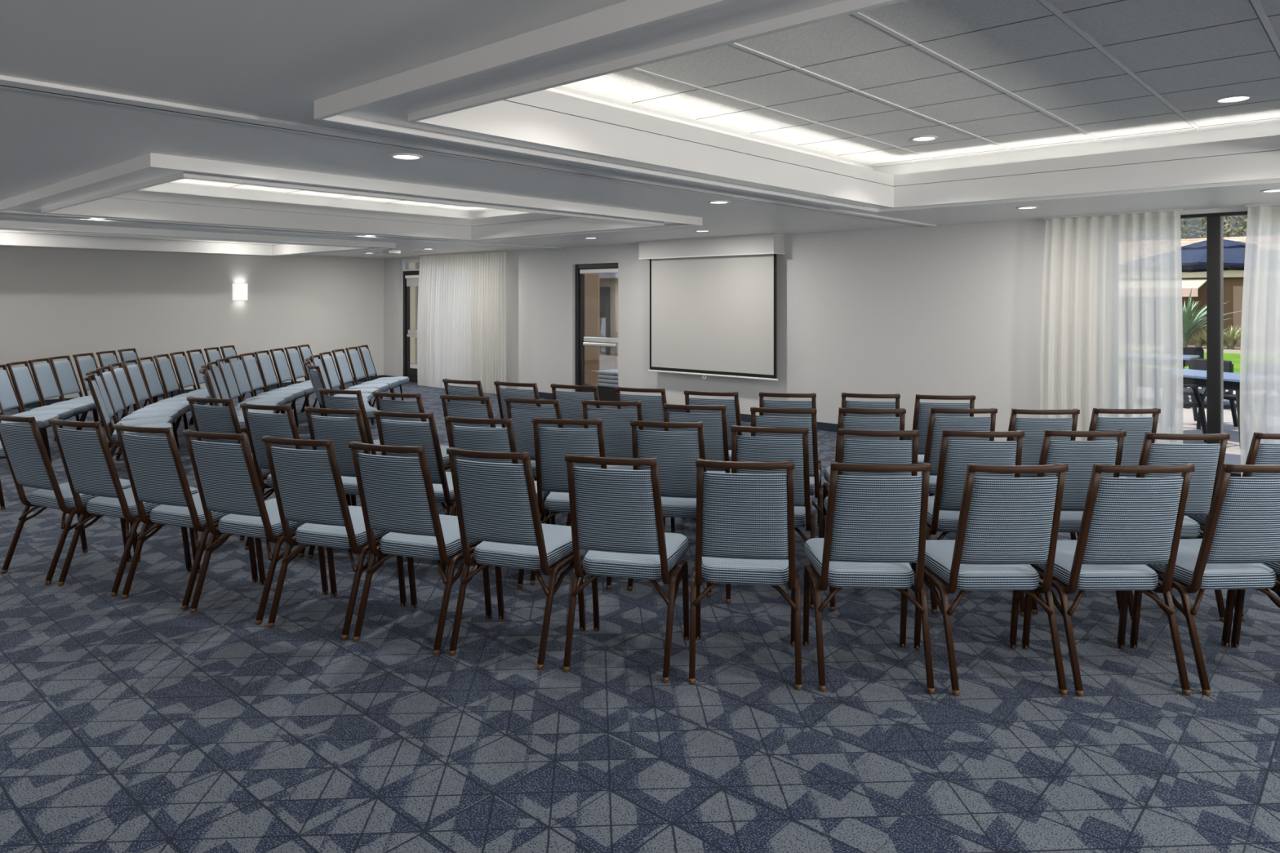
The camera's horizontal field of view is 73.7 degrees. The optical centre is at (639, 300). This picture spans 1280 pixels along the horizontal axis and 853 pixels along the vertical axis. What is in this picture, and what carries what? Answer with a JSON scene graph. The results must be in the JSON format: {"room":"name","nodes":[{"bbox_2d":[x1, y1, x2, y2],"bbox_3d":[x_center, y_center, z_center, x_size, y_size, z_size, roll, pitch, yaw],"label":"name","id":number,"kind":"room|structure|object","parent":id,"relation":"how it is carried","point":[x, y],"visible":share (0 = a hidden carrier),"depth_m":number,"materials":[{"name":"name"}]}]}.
{"room":"community hall","nodes":[
{"label":"community hall","id":0,"kind":"room"},
{"bbox_2d":[0,245,383,399],"bbox_3d":[-9.518,0.381,12.390,0.200,2.438,13.320,0,0,42],"label":"wall","id":1,"kind":"structure","parent":0,"point":[55,301],"depth_m":14.27,"materials":[{"name":"paint"}]},
{"bbox_2d":[12,375,383,408],"bbox_3d":[-9.450,1.550,12.306,0.014,0.100,12.886,0,0,42],"label":"baseboard","id":2,"kind":"structure","parent":1,"relation":"attached to","point":[49,402],"depth_m":14.21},
{"bbox_2d":[0,381,1279,852],"bbox_3d":[-2.806,1.660,6.350,18.260,0.120,13.300,0,0,42],"label":"floor","id":3,"kind":"structure","parent":0,"point":[141,722],"depth_m":3.22,"materials":[{"name":"carpet"}]},
{"bbox_2d":[0,404,59,462],"bbox_3d":[-5.962,1.125,8.105,0.670,0.949,0.471,0,0,-17],"label":"banquet chair","id":4,"kind":"object","parent":3,"relation":"on","point":[42,420],"visible":0.23,"depth_m":8.13,"materials":[{"name":"fabric"}]},
{"bbox_2d":[0,364,73,449],"bbox_3d":[-6.133,1.125,8.561,0.670,0.949,0.471,0,0,-15],"label":"banquet chair","id":5,"kind":"object","parent":3,"relation":"on","point":[9,399],"visible":0.45,"depth_m":8.56,"materials":[{"name":"fabric"}]},
{"bbox_2d":[5,360,89,433],"bbox_3d":[-6.269,1.125,9.037,0.670,0.949,0.471,0,0,-13],"label":"banquet chair","id":6,"kind":"object","parent":3,"relation":"on","point":[25,388],"visible":0.57,"depth_m":8.98,"materials":[{"name":"fabric"}]},
{"bbox_2d":[27,358,98,441],"bbox_3d":[-6.362,1.125,9.484,0.670,0.949,0.471,0,0,-10],"label":"banquet chair","id":7,"kind":"object","parent":3,"relation":"on","point":[45,379],"visible":0.53,"depth_m":9.42,"materials":[{"name":"fabric"}]},
{"bbox_2d":[0,414,131,585],"bbox_3d":[-3.430,1.125,5.100,0.471,0.949,0.670,0,0,27],"label":"banquet chair","id":8,"kind":"object","parent":3,"relation":"on","point":[26,455],"visible":0.73,"depth_m":4.90,"materials":[{"name":"fabric"}]},
{"bbox_2d":[48,355,115,441],"bbox_3d":[-6.441,1.125,9.921,0.670,0.949,0.471,0,0,-7],"label":"banquet chair","id":9,"kind":"object","parent":3,"relation":"on","point":[64,371],"visible":0.4,"depth_m":9.88,"materials":[{"name":"fabric"}]},
{"bbox_2d":[72,352,135,430],"bbox_3d":[-6.488,1.125,10.408,0.670,0.949,0.471,0,0,-5],"label":"banquet chair","id":10,"kind":"object","parent":3,"relation":"on","point":[85,365],"visible":0.22,"depth_m":10.28,"materials":[{"name":"fabric"}]},
{"bbox_2d":[48,417,199,596],"bbox_3d":[-2.958,1.125,4.903,0.471,0.949,0.670,0,0,23],"label":"banquet chair","id":11,"kind":"object","parent":3,"relation":"on","point":[89,466],"visible":0.88,"depth_m":4.70,"materials":[{"name":"fabric"}]},
{"bbox_2d":[84,373,173,456],"bbox_3d":[-4.489,1.125,7.500,0.670,0.949,0.471,0,0,-28],"label":"banquet chair","id":12,"kind":"object","parent":3,"relation":"on","point":[93,386],"visible":0.58,"depth_m":7.35,"materials":[{"name":"fabric"}]},
{"bbox_2d":[85,369,173,457],"bbox_3d":[-4.741,1.125,7.926,0.670,0.949,0.471,0,0,-22],"label":"banquet chair","id":13,"kind":"object","parent":3,"relation":"on","point":[100,380],"visible":0.23,"depth_m":7.92,"materials":[{"name":"fabric"}]},
{"bbox_2d":[96,365,178,460],"bbox_3d":[-4.939,1.125,8.390,0.670,0.949,0.471,0,0,-19],"label":"banquet chair","id":14,"kind":"object","parent":3,"relation":"on","point":[108,379],"visible":0.38,"depth_m":8.34,"materials":[{"name":"fabric"}]},
{"bbox_2d":[108,362,186,459],"bbox_3d":[-5.102,1.125,8.838,0.670,0.949,0.471,0,0,-17],"label":"banquet chair","id":15,"kind":"object","parent":3,"relation":"on","point":[120,375],"visible":0.53,"depth_m":8.81,"materials":[{"name":"fabric"}]},
{"bbox_2d":[121,359,197,435],"bbox_3d":[-5.236,1.125,9.295,0.670,0.949,0.471,0,0,-13],"label":"banquet chair","id":16,"kind":"object","parent":3,"relation":"on","point":[134,373],"visible":0.48,"depth_m":9.24,"materials":[{"name":"fabric"}]},
{"bbox_2d":[137,356,208,430],"bbox_3d":[-5.350,1.125,9.761,0.670,0.949,0.471,0,0,-10],"label":"banquet chair","id":17,"kind":"object","parent":3,"relation":"on","point":[148,369],"visible":0.47,"depth_m":9.71,"materials":[{"name":"fabric"}]},
{"bbox_2d":[153,353,212,426],"bbox_3d":[-5.436,1.125,10.243,0.670,0.949,0.471,0,0,-9],"label":"banquet chair","id":18,"kind":"object","parent":3,"relation":"on","point":[165,367],"visible":0.41,"depth_m":10.18,"materials":[{"name":"fabric"}]},
{"bbox_2d":[113,423,257,610],"bbox_3d":[-2.478,1.125,4.702,0.471,0.949,0.670,0,0,22],"label":"banquet chair","id":19,"kind":"object","parent":3,"relation":"on","point":[156,473],"visible":0.84,"depth_m":4.50,"materials":[{"name":"fabric"}]},
{"bbox_2d":[169,351,226,430],"bbox_3d":[-5.507,1.125,10.726,0.670,0.949,0.471,0,0,-8],"label":"banquet chair","id":20,"kind":"object","parent":3,"relation":"on","point":[180,363],"visible":0.4,"depth_m":10.66,"materials":[{"name":"fabric"}]},
{"bbox_2d":[186,349,239,424],"bbox_3d":[-5.561,1.125,11.218,0.670,0.949,0.471,0,0,-5],"label":"banquet chair","id":21,"kind":"object","parent":3,"relation":"on","point":[197,360],"visible":0.35,"depth_m":11.11,"materials":[{"name":"fabric"}]},
{"bbox_2d":[186,395,270,541],"bbox_3d":[-2.767,1.125,5.976,0.471,0.949,0.670,0,0,23],"label":"banquet chair","id":22,"kind":"object","parent":3,"relation":"on","point":[207,419],"visible":0.23,"depth_m":5.71,"materials":[{"name":"fabric"}]},
{"bbox_2d":[207,360,278,413],"bbox_3d":[-4.222,1.125,9.070,0.670,0.949,0.471,0,0,-17],"label":"banquet chair","id":23,"kind":"object","parent":3,"relation":"on","point":[216,372],"visible":0.33,"depth_m":9.03,"materials":[{"name":"fabric"}]},
{"bbox_2d":[216,357,285,413],"bbox_3d":[-4.347,1.125,9.522,0.670,0.949,0.471,0,0,-11],"label":"banquet chair","id":24,"kind":"object","parent":3,"relation":"on","point":[226,369],"visible":0.45,"depth_m":9.49,"materials":[{"name":"fabric"}]},
{"bbox_2d":[182,429,328,625],"bbox_3d":[-2.004,1.125,4.498,0.471,0.949,0.670,0,0,22],"label":"banquet chair","id":25,"kind":"object","parent":3,"relation":"on","point":[227,480],"visible":0.91,"depth_m":4.30,"materials":[{"name":"fabric"}]},
{"bbox_2d":[226,355,293,433],"bbox_3d":[-4.447,1.125,9.978,0.670,0.949,0.471,0,0,-6],"label":"banquet chair","id":26,"kind":"object","parent":3,"relation":"on","point":[237,366],"visible":0.37,"depth_m":9.97,"materials":[{"name":"fabric"}]},
{"bbox_2d":[239,352,303,433],"bbox_3d":[-4.522,1.125,10.466,0.670,0.949,0.471,0,0,-4],"label":"banquet chair","id":27,"kind":"object","parent":3,"relation":"on","point":[251,364],"visible":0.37,"depth_m":10.46,"materials":[{"name":"fabric"}]},
{"bbox_2d":[253,350,314,420],"bbox_3d":[-4.562,1.125,10.952,0.670,0.949,0.471,0,0,-2],"label":"banquet chair","id":28,"kind":"object","parent":3,"relation":"on","point":[265,364],"visible":0.45,"depth_m":10.92,"materials":[{"name":"fabric"}]},
{"bbox_2d":[240,402,351,557],"bbox_3d":[-2.236,1.125,5.606,0.471,0.949,0.670,0,0,21],"label":"banquet chair","id":29,"kind":"object","parent":3,"relation":"on","point":[258,424],"visible":0.48,"depth_m":5.36,"materials":[{"name":"fabric"}]},
{"bbox_2d":[269,347,323,416],"bbox_3d":[-4.582,1.125,11.450,0.670,0.949,0.471,0,0,-1],"label":"banquet chair","id":30,"kind":"object","parent":3,"relation":"on","point":[282,370],"visible":0.47,"depth_m":11.40,"materials":[{"name":"fabric"}]},
{"bbox_2d":[284,346,311,413],"bbox_3d":[-4.595,1.125,11.944,0.670,0.949,0.471,0,0,-1],"label":"banquet chair","id":31,"kind":"object","parent":3,"relation":"on","point":[294,357],"visible":0.43,"depth_m":11.92,"materials":[{"name":"fabric"}]},
{"bbox_2d":[262,435,406,639],"bbox_3d":[-1.525,1.125,4.311,0.471,0.949,0.670,0,0,20],"label":"banquet chair","id":32,"kind":"object","parent":3,"relation":"on","point":[308,484],"visible":0.93,"depth_m":4.11,"materials":[{"name":"fabric"}]},
{"bbox_2d":[303,406,370,559],"bbox_3d":[-1.766,1.125,5.431,0.471,0.949,0.670,0,0,19],"label":"banquet chair","id":33,"kind":"object","parent":3,"relation":"on","point":[342,431],"visible":0.34,"depth_m":5.18,"materials":[{"name":"fabric"}]},
{"bbox_2d":[306,364,377,422],"bbox_3d":[-3.054,1.125,8.763,0.670,0.949,0.471,0,0,-33],"label":"banquet chair","id":34,"kind":"object","parent":3,"relation":"on","point":[317,380],"visible":0.3,"depth_m":8.60,"materials":[{"name":"fabric"}]},
{"bbox_2d":[319,351,379,425],"bbox_3d":[-3.641,1.125,10.672,0.670,0.949,0.471,0,0,-4],"label":"banquet chair","id":35,"kind":"object","parent":3,"relation":"on","point":[328,362],"visible":0.36,"depth_m":10.66,"materials":[{"name":"fabric"}]},
{"bbox_2d":[317,387,382,455],"bbox_3d":[-2.078,1.125,6.513,0.471,0.949,0.670,0,0,26],"label":"banquet chair","id":36,"kind":"object","parent":3,"relation":"on","point":[327,402],"visible":0.16,"depth_m":6.24,"materials":[{"name":"fabric"}]},
{"bbox_2d":[331,348,389,423],"bbox_3d":[-3.694,1.125,11.265,0.670,0.949,0.471,0,0,0],"label":"banquet chair","id":37,"kind":"object","parent":3,"relation":"on","point":[344,369],"visible":0.48,"depth_m":11.21,"materials":[{"name":"fabric"}]},
{"bbox_2d":[345,346,399,399],"bbox_3d":[-3.711,1.125,11.826,0.670,0.949,0.471,0,0,1],"label":"banquet chair","id":38,"kind":"object","parent":3,"relation":"on","point":[355,361],"visible":0.47,"depth_m":11.78,"materials":[{"name":"fabric"}]},
{"bbox_2d":[357,344,408,407],"bbox_3d":[-3.708,1.125,12.320,0.670,0.949,0.471,0,0,-2],"label":"banquet chair","id":39,"kind":"object","parent":3,"relation":"on","point":[366,356],"visible":0.51,"depth_m":12.28,"materials":[{"name":"fabric"}]},
{"bbox_2d":[373,391,450,471],"bbox_3d":[-1.602,1.125,6.287,0.471,0.949,0.670,0,0,23],"label":"banquet chair","id":40,"kind":"object","parent":3,"relation":"on","point":[383,405],"visible":0.21,"depth_m":6.01,"materials":[{"name":"fabric"}]},
{"bbox_2d":[373,409,456,574],"bbox_3d":[-1.284,1.125,5.255,0.471,0.949,0.670,0,0,19],"label":"banquet chair","id":41,"kind":"object","parent":3,"relation":"on","point":[391,433],"visible":0.45,"depth_m":5.00,"materials":[{"name":"fabric"}]},
{"bbox_2d":[348,440,492,655],"bbox_3d":[-1.049,1.125,4.138,0.471,0.949,0.670,0,0,20],"label":"banquet chair","id":42,"kind":"object","parent":3,"relation":"on","point":[397,495],"visible":0.94,"depth_m":3.94,"materials":[{"name":"fabric"}]},
{"bbox_2d":[442,378,502,471],"bbox_3d":[-1.312,1.125,7.234,0.471,0.949,0.670,0,0,31],"label":"banquet chair","id":43,"kind":"object","parent":3,"relation":"on","point":[477,391],"visible":0.13,"depth_m":6.96,"materials":[{"name":"fabric"}]},
{"bbox_2d":[440,394,523,515],"bbox_3d":[-1.081,1.125,6.100,0.471,0.949,0.670,0,0,24],"label":"banquet chair","id":44,"kind":"object","parent":3,"relation":"on","point":[450,409],"visible":0.21,"depth_m":5.82,"materials":[{"name":"fabric"}]},
{"bbox_2d":[444,416,551,588],"bbox_3d":[-0.823,1.125,5.022,0.471,0.949,0.670,0,0,15],"label":"banquet chair","id":45,"kind":"object","parent":3,"relation":"on","point":[473,438],"visible":0.3,"depth_m":4.74,"materials":[{"name":"fabric"}]},
{"bbox_2d":[446,447,586,670],"bbox_3d":[-0.566,1.125,3.984,0.471,0.949,0.670,0,0,19],"label":"banquet chair","id":46,"kind":"object","parent":3,"relation":"on","point":[496,504],"visible":0.95,"depth_m":3.78,"materials":[{"name":"fabric"}]},
{"bbox_2d":[493,381,541,427],"bbox_3d":[-0.859,1.125,7.040,0.471,0.949,0.670,0,0,27],"label":"banquet chair","id":47,"kind":"object","parent":3,"relation":"on","point":[501,393],"visible":0.19,"depth_m":6.78,"materials":[{"name":"fabric"}]},
{"bbox_2d":[504,396,570,526],"bbox_3d":[-0.615,1.125,5.930,0.471,0.949,0.670,0,0,21],"label":"banquet chair","id":48,"kind":"object","parent":3,"relation":"on","point":[522,416],"visible":0.25,"depth_m":5.69,"materials":[{"name":"fabric"}]},
{"bbox_2d":[529,417,612,590],"bbox_3d":[-0.350,1.125,4.984,0.471,0.949,0.670,0,0,10],"label":"banquet chair","id":49,"kind":"object","parent":3,"relation":"on","point":[552,445],"visible":0.5,"depth_m":4.74,"materials":[{"name":"fabric"}]},
{"bbox_2d":[550,383,600,428],"bbox_3d":[-0.395,1.125,6.846,0.471,0.949,0.670,0,0,23],"label":"banquet chair","id":50,"kind":"object","parent":3,"relation":"on","point":[571,407],"visible":0.22,"depth_m":6.60,"materials":[{"name":"fabric"}]},
{"bbox_2d":[581,399,644,470],"bbox_3d":[-0.124,1.125,5.829,0.471,0.949,0.670,0,0,12],"label":"banquet chair","id":51,"kind":"object","parent":3,"relation":"on","point":[617,428],"visible":0.27,"depth_m":5.57,"materials":[{"name":"fabric"}]},
{"bbox_2d":[563,453,689,683],"bbox_3d":[-0.052,1.125,3.843,0.471,0.949,0.670,0,0,14],"label":"banquet chair","id":52,"kind":"object","parent":3,"relation":"on","point":[616,515],"visible":1,"depth_m":3.64,"materials":[{"name":"fabric"}]},
{"bbox_2d":[614,386,666,431],"bbox_3d":[0.106,1.125,6.623,0.471,0.949,0.670,0,0,22],"label":"banquet chair","id":53,"kind":"object","parent":3,"relation":"on","point":[652,409],"visible":0.14,"depth_m":6.34,"materials":[{"name":"fabric"}]},
{"bbox_2d":[627,419,711,596],"bbox_3d":[0.208,1.125,4.877,0.471,0.949,0.670,0,0,13],"label":"banquet chair","id":54,"kind":"object","parent":3,"relation":"on","point":[677,453],"visible":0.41,"depth_m":4.63,"materials":[{"name":"fabric"}]},
{"bbox_2d":[662,403,731,532],"bbox_3d":[0.398,1.125,5.620,0.471,0.949,0.670,0,0,11],"label":"banquet chair","id":55,"kind":"object","parent":3,"relation":"on","point":[714,424],"visible":0.23,"depth_m":5.35,"materials":[{"name":"fabric"}]},
{"bbox_2d":[682,390,742,519],"bbox_3d":[0.599,1.125,6.386,0.471,0.949,0.670,0,0,18],"label":"banquet chair","id":56,"kind":"object","parent":3,"relation":"on","point":[732,406],"visible":0.17,"depth_m":6.10,"materials":[{"name":"fabric"}]},
{"bbox_2d":[688,458,802,690],"bbox_3d":[0.463,1.125,3.756,0.471,0.949,0.670,0,0,7],"label":"banquet chair","id":57,"kind":"object","parent":3,"relation":"on","point":[744,526],"visible":1,"depth_m":3.54,"materials":[{"name":"fabric"}]},
{"bbox_2d":[725,425,815,609],"bbox_3d":[0.724,1.125,4.687,0.471,0.949,0.670,0,0,11],"label":"banquet chair","id":58,"kind":"object","parent":3,"relation":"on","point":[744,448],"visible":0.52,"depth_m":4.43,"materials":[{"name":"fabric"}]},
{"bbox_2d":[750,406,823,537],"bbox_3d":[0.931,1.125,5.449,0.471,0.949,0.670,0,0,13],"label":"banquet chair","id":59,"kind":"object","parent":3,"relation":"on","point":[815,474],"visible":0.33,"depth_m":5.18,"materials":[{"name":"fabric"}]},
{"bbox_2d":[759,391,821,527],"bbox_3d":[1.098,1.125,6.290,0.471,0.949,0.670,0,0,12],"label":"banquet chair","id":60,"kind":"object","parent":3,"relation":"on","point":[783,404],"visible":0.23,"depth_m":6.00,"materials":[{"name":"fabric"}]},
{"bbox_2d":[822,407,909,563],"bbox_3d":[1.428,1.125,5.437,0.471,0.949,0.670,0,0,6],"label":"banquet chair","id":61,"kind":"object","parent":3,"relation":"on","point":[889,424],"visible":0.23,"depth_m":5.15,"materials":[{"name":"fabric"}]},
{"bbox_2d":[802,462,934,694],"bbox_3d":[0.977,1.125,3.708,0.471,0.949,0.670,0,0,3],"label":"banquet chair","id":62,"kind":"object","parent":3,"relation":"on","point":[876,526],"visible":1,"depth_m":3.50,"materials":[{"name":"fabric"}]},
{"bbox_2d":[822,428,919,611],"bbox_3d":[1.238,1.125,4.587,0.471,0.949,0.670,0,0,8],"label":"banquet chair","id":63,"kind":"object","parent":3,"relation":"on","point":[849,451],"visible":0.25,"depth_m":4.31,"materials":[{"name":"fabric"}]},
{"bbox_2d":[841,392,900,417],"bbox_3d":[1.676,1.125,6.247,0.471,0.949,0.670,0,0,13],"label":"banquet chair","id":64,"kind":"object","parent":3,"relation":"on","point":[845,403],"visible":0.15,"depth_m":5.96,"materials":[{"name":"fabric"}]},
{"bbox_2d":[911,394,975,463],"bbox_3d":[2.135,1.125,6.159,0.471,0.949,0.670,0,0,7],"label":"banquet chair","id":65,"kind":"object","parent":3,"relation":"on","point":[922,410],"visible":0.19,"depth_m":5.89,"materials":[{"name":"fabric"}]},
{"bbox_2d":[917,407,997,496],"bbox_3d":[1.969,1.125,5.449,0.471,0.949,0.670,0,0,3],"label":"banquet chair","id":66,"kind":"object","parent":3,"relation":"on","point":[935,424],"visible":0.22,"depth_m":5.17,"materials":[{"name":"fabric"}]},
{"bbox_2d":[911,429,1024,617],"bbox_3d":[1.743,1.125,4.562,0.471,0.949,0.670,0,0,5],"label":"banquet chair","id":67,"kind":"object","parent":3,"relation":"on","point":[944,508],"visible":0.44,"depth_m":4.31,"materials":[{"name":"fabric"}]},
{"bbox_2d":[913,463,1068,696],"bbox_3d":[1.496,1.125,3.682,0.471,0.949,0.670,0,0,-1],"label":"banquet chair","id":68,"kind":"object","parent":3,"relation":"on","point":[1006,526],"visible":0.97,"depth_m":3.47,"materials":[{"name":"fabric"}]},
{"bbox_2d":[1006,408,1079,540],"bbox_3d":[2.439,1.125,5.405,0.471,0.949,0.670,0,0,2],"label":"banquet chair","id":69,"kind":"object","parent":3,"relation":"on","point":[1033,428],"visible":0.2,"depth_m":5.13,"materials":[{"name":"fabric"}]},
{"bbox_2d":[1031,429,1126,614],"bbox_3d":[2.241,1.125,4.570,0.471,0.949,0.670,0,0,2],"label":"banquet chair","id":70,"kind":"object","parent":3,"relation":"on","point":[1080,456],"visible":0.3,"depth_m":4.30,"materials":[{"name":"fabric"}]},
{"bbox_2d":[1022,463,1194,697],"bbox_3d":[1.994,1.125,3.680,0.471,0.949,0.670,0,0,-1],"label":"banquet chair","id":71,"kind":"object","parent":3,"relation":"on","point":[1128,524],"visible":0.94,"depth_m":3.47,"materials":[{"name":"fabric"}]},
{"bbox_2d":[1076,408,1160,537],"bbox_3d":[2.936,1.125,5.435,0.471,0.949,0.670,0,0,1],"label":"banquet chair","id":72,"kind":"object","parent":3,"relation":"on","point":[1135,428],"visible":0.17,"depth_m":5.16,"materials":[{"name":"fabric"}]},
{"bbox_2d":[1128,432,1230,622],"bbox_3d":[2.693,1.125,4.476,0.471,0.949,0.670,0,0,2],"label":"banquet chair","id":73,"kind":"object","parent":3,"relation":"on","point":[1207,460],"visible":0.41,"depth_m":4.21,"materials":[{"name":"fabric"}]},
{"bbox_2d":[1129,462,1279,696],"bbox_3d":[2.503,1.125,3.696,0.471,0.949,0.670,0,0,-3],"label":"banquet chair","id":74,"kind":"object","parent":3,"relation":"on","point":[1242,533],"visible":0.88,"depth_m":3.49,"materials":[{"name":"fabric"}]},
{"bbox_2d":[1186,431,1279,621],"bbox_3d":[3.213,1.125,4.491,0.471,0.949,0.670,0,0,-2],"label":"banquet chair","id":75,"kind":"object","parent":3,"relation":"on","point":[1263,454],"visible":0.14,"depth_m":4.21,"materials":[{"name":"fabric"}]},
{"bbox_2d":[1231,562,1279,648],"bbox_3d":[2.984,1.125,3.714,0.471,0.949,0.670,0,0,-5],"label":"banquet chair","id":76,"kind":"object","parent":3,"relation":"on","point":[1275,566],"visible":0.35,"depth_m":3.90,"materials":[{"name":"metal"}]},
{"bbox_2d":[0,0,1279,258],"bbox_3d":[-2.772,-1.228,6.387,18.660,0.944,13.800,0,0,42],"label":"ceiling","id":77,"kind":"structure","parent":0,"point":[1060,108],"depth_m":4.58,"materials":[{"name":"paint"}]},
{"bbox_2d":[0,220,395,256],"bbox_3d":[-6.592,-0.889,11.705,3.750,0.266,5.270,0,0,42],"label":"tray","id":78,"kind":"object","parent":77,"relation":"on","point":[12,233],"depth_m":12.03,"materials":[{"name":"paint"}]},
{"bbox_2d":[0,212,561,248],"bbox_3d":[-5.595,-0.829,8.834,0.160,0.018,12.870,0,0,42],"label":"track","id":79,"kind":"object","parent":77,"relation":"attached to","point":[1,213],"visible":0.98,"depth_m":9.88,"materials":[{"name":"metal"}]},
{"bbox_2d":[0,152,702,242],"bbox_3d":[-2.462,-0.889,7.997,3.890,0.266,5.270,0,0,42],"label":"tray","id":80,"kind":"object","parent":77,"relation":"on","point":[108,188],"depth_m":7.66,"materials":[{"name":"paint"}]},
{"bbox_2d":[417,249,506,394],"bbox_3d":[-3.191,0.376,15.099,2.585,2.425,0.099,0,0,42],"label":"sheer curtain","id":81,"kind":"object","parent":77,"relation":"hanging from","point":[461,312],"visible":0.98,"depth_m":15.01,"materials":[{"name":"fabric"}]},
{"bbox_2d":[0,75,936,226],"bbox_3d":[-1.056,-0.829,4.758,0.160,0.018,12.870,0,0,42],"label":"track","id":82,"kind":"object","parent":77,"relation":"attached to","point":[6,82],"visible":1,"depth_m":4.30,"materials":[{"name":"metal"}]},
{"bbox_2d":[638,233,785,380],"bbox_3d":[0.908,0.112,11.511,2.280,1.897,0.254,0,0,42],"label":"projection screen","id":83,"kind":"object","parent":77,"relation":"hanging from","point":[713,300],"visible":1,"depth_m":11.37,"materials":[{"name":"fabric"}]},
{"bbox_2d":[314,0,1279,212],"bbox_3d":[1.730,-0.889,4.232,3.900,0.266,5.270,0,0,42],"label":"tray","id":84,"kind":"object","parent":77,"relation":"on","point":[486,88],"depth_m":4.14,"materials":[{"name":"paint"}]},
{"bbox_2d":[1040,208,1182,444],"bbox_3d":[4.509,0.376,8.217,1.230,2.425,0.121,0,0,42],"label":"sheer curtain","id":85,"kind":"object","parent":77,"relation":"hanging from","point":[1112,331],"visible":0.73,"depth_m":8.22,"materials":[{"name":"fabric"}]},
{"bbox_2d":[1240,202,1279,476],"bbox_3d":[6.178,0.376,6.707,2.410,2.425,0.114,0,0,42],"label":"sheer curtain","id":86,"kind":"object","parent":77,"relation":"hanging from","point":[1260,354],"visible":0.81,"depth_m":7.42,"materials":[{"name":"fabric"}]},
{"bbox_2d":[383,204,1276,441],"bbox_3d":[1.577,0.381,11.231,17.860,2.438,0.220,0,0,42],"label":"wall","id":87,"kind":"structure","parent":0,"point":[955,309],"depth_m":10.16,"materials":[{"name":"paint"}]},
{"bbox_2d":[401,258,419,376],"bbox_3d":[-3.708,0.400,15.964,2.550,2.400,0.080,0,0,42],"label":"window","id":88,"kind":"structure","parent":87,"relation":"in","point":[411,264],"depth_m":16.76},
{"bbox_2d":[403,270,418,382],"bbox_3d":[-4.238,0.515,16.362,1.070,2.170,0.175,0,0,42],"label":"door","id":89,"kind":"structure","parent":87,"relation":"in","point":[411,278],"depth_m":16.59,"materials":[{"name":"black metal"}]},
{"bbox_2d":[575,262,617,401],"bbox_3d":[-0.602,0.517,13.130,1.120,2.165,0.175,0,0,42],"label":"door","id":90,"kind":"structure","parent":87,"relation":"in","point":[596,284],"depth_m":13.22,"materials":[{"name":"black metal"}]},
{"bbox_2d":[383,375,997,441],"bbox_3d":[1.499,1.550,11.144,17.860,0.100,0.014,0,0,42],"label":"baseboard","id":91,"kind":"structure","parent":87,"relation":"attached to","point":[822,426],"depth_m":11.21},
{"bbox_2d":[1180,211,1247,476],"bbox_3d":[6.007,0.400,7.251,3.650,2.400,0.122,0,0,42],"label":"window","id":92,"kind":"structure","parent":87,"relation":"in","point":[1215,221],"depth_m":7.84,"materials":[{"name":"black metal"}]},
{"label":"outside","id":93,"kind":"structure","parent":0,"visible":0},
{"bbox_2d":[1187,343,1240,350],"bbox_3d":[21.705,1.600,25.668,26.000,0.100,4.800,0,0,42],"label":"garden bed","id":94,"kind":"object","parent":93,"point":[1237,347],"depth_m":28.59,"materials":[{"name":"brown"}]},
{"bbox_2d":[1182,288,1239,346],"bbox_3d":[17.773,0.590,27.772,3.250,2.020,2.975,0,0,-26],"label":"leaf plant","id":95,"kind":"object","parent":94,"relation":"on","point":[1191,322],"visible":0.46,"depth_m":27.36,"materials":[{"name":"green plant"}]},
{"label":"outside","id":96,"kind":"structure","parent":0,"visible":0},
{"bbox_2d":[1180,215,1247,239],"bbox_3d":[43.428,-7.127,48.363,120.000,17.854,26.000,0,0,42],"label":"hillside","id":97,"kind":"structure","parent":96,"point":[1194,230],"depth_m":51.84,"materials":[{"name":"grey stone"}]},
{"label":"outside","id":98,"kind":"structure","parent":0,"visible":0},
{"bbox_2d":[1184,352,1239,373],"bbox_3d":[26.792,1.670,29.836,120.000,0.140,39.800,0,0,42],"label":"lawn","id":99,"kind":"structure","parent":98,"point":[1234,357],"depth_m":23.02,"materials":[{"name":"green plant"}]},
{"bbox_2d":[1181,236,1245,345],"bbox_3d":[20.994,-0.410,30.863,31.000,4.020,6.420,0,0,42],"label":"building","id":100,"kind":"structure","parent":99,"relation":"on","point":[1233,279],"depth_m":29.89,"materials":[{"name":"brown paint"}]},
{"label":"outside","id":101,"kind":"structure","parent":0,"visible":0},
{"bbox_2d":[1182,386,1240,464],"bbox_3d":[9.928,1.670,11.057,120.000,0.120,10.680,0,0,42],"label":"patio","id":102,"kind":"structure","parent":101,"point":[1233,455],"depth_m":10.48,"materials":[{"name":"grey concrete"}]},
{"bbox_2d":[1182,384,1206,442],"bbox_3d":[6.016,1.192,9.804,0.694,0.844,0.585,0,0,-19],"label":"patio chair","id":103,"kind":"object","parent":102,"relation":"on","point":[1186,404],"visible":0.21,"depth_m":9.62,"materials":[{"name":"black"}]},
{"bbox_2d":[1182,358,1238,429],"bbox_3d":[7.198,1.192,11.017,0.694,0.844,0.585,0,0,-19],"label":"patio chair","id":104,"kind":"object","parent":102,"relation":"on","point":[1195,363],"visible":0.41,"depth_m":10.87,"materials":[{"name":"black metal"}]},
{"bbox_2d":[1182,368,1239,444],"bbox_3d":[6.640,1.237,10.044,0.806,0.755,1.530,0,0,-19],"label":"patio table","id":105,"kind":"object","parent":102,"relation":"on","point":[1198,377],"visible":0.09,"depth_m":9.67,"materials":[{"name":"blue stone"}]},
{"bbox_2d":[1181,239,1245,408],"bbox_3d":[8.697,0.275,12.888,2.831,2.650,2.831,0,0,-22],"label":"parasol","id":106,"kind":"object","parent":102,"relation":"on","point":[1193,255],"visible":0.23,"depth_m":12.40,"materials":[{"name":"blue fabric"}]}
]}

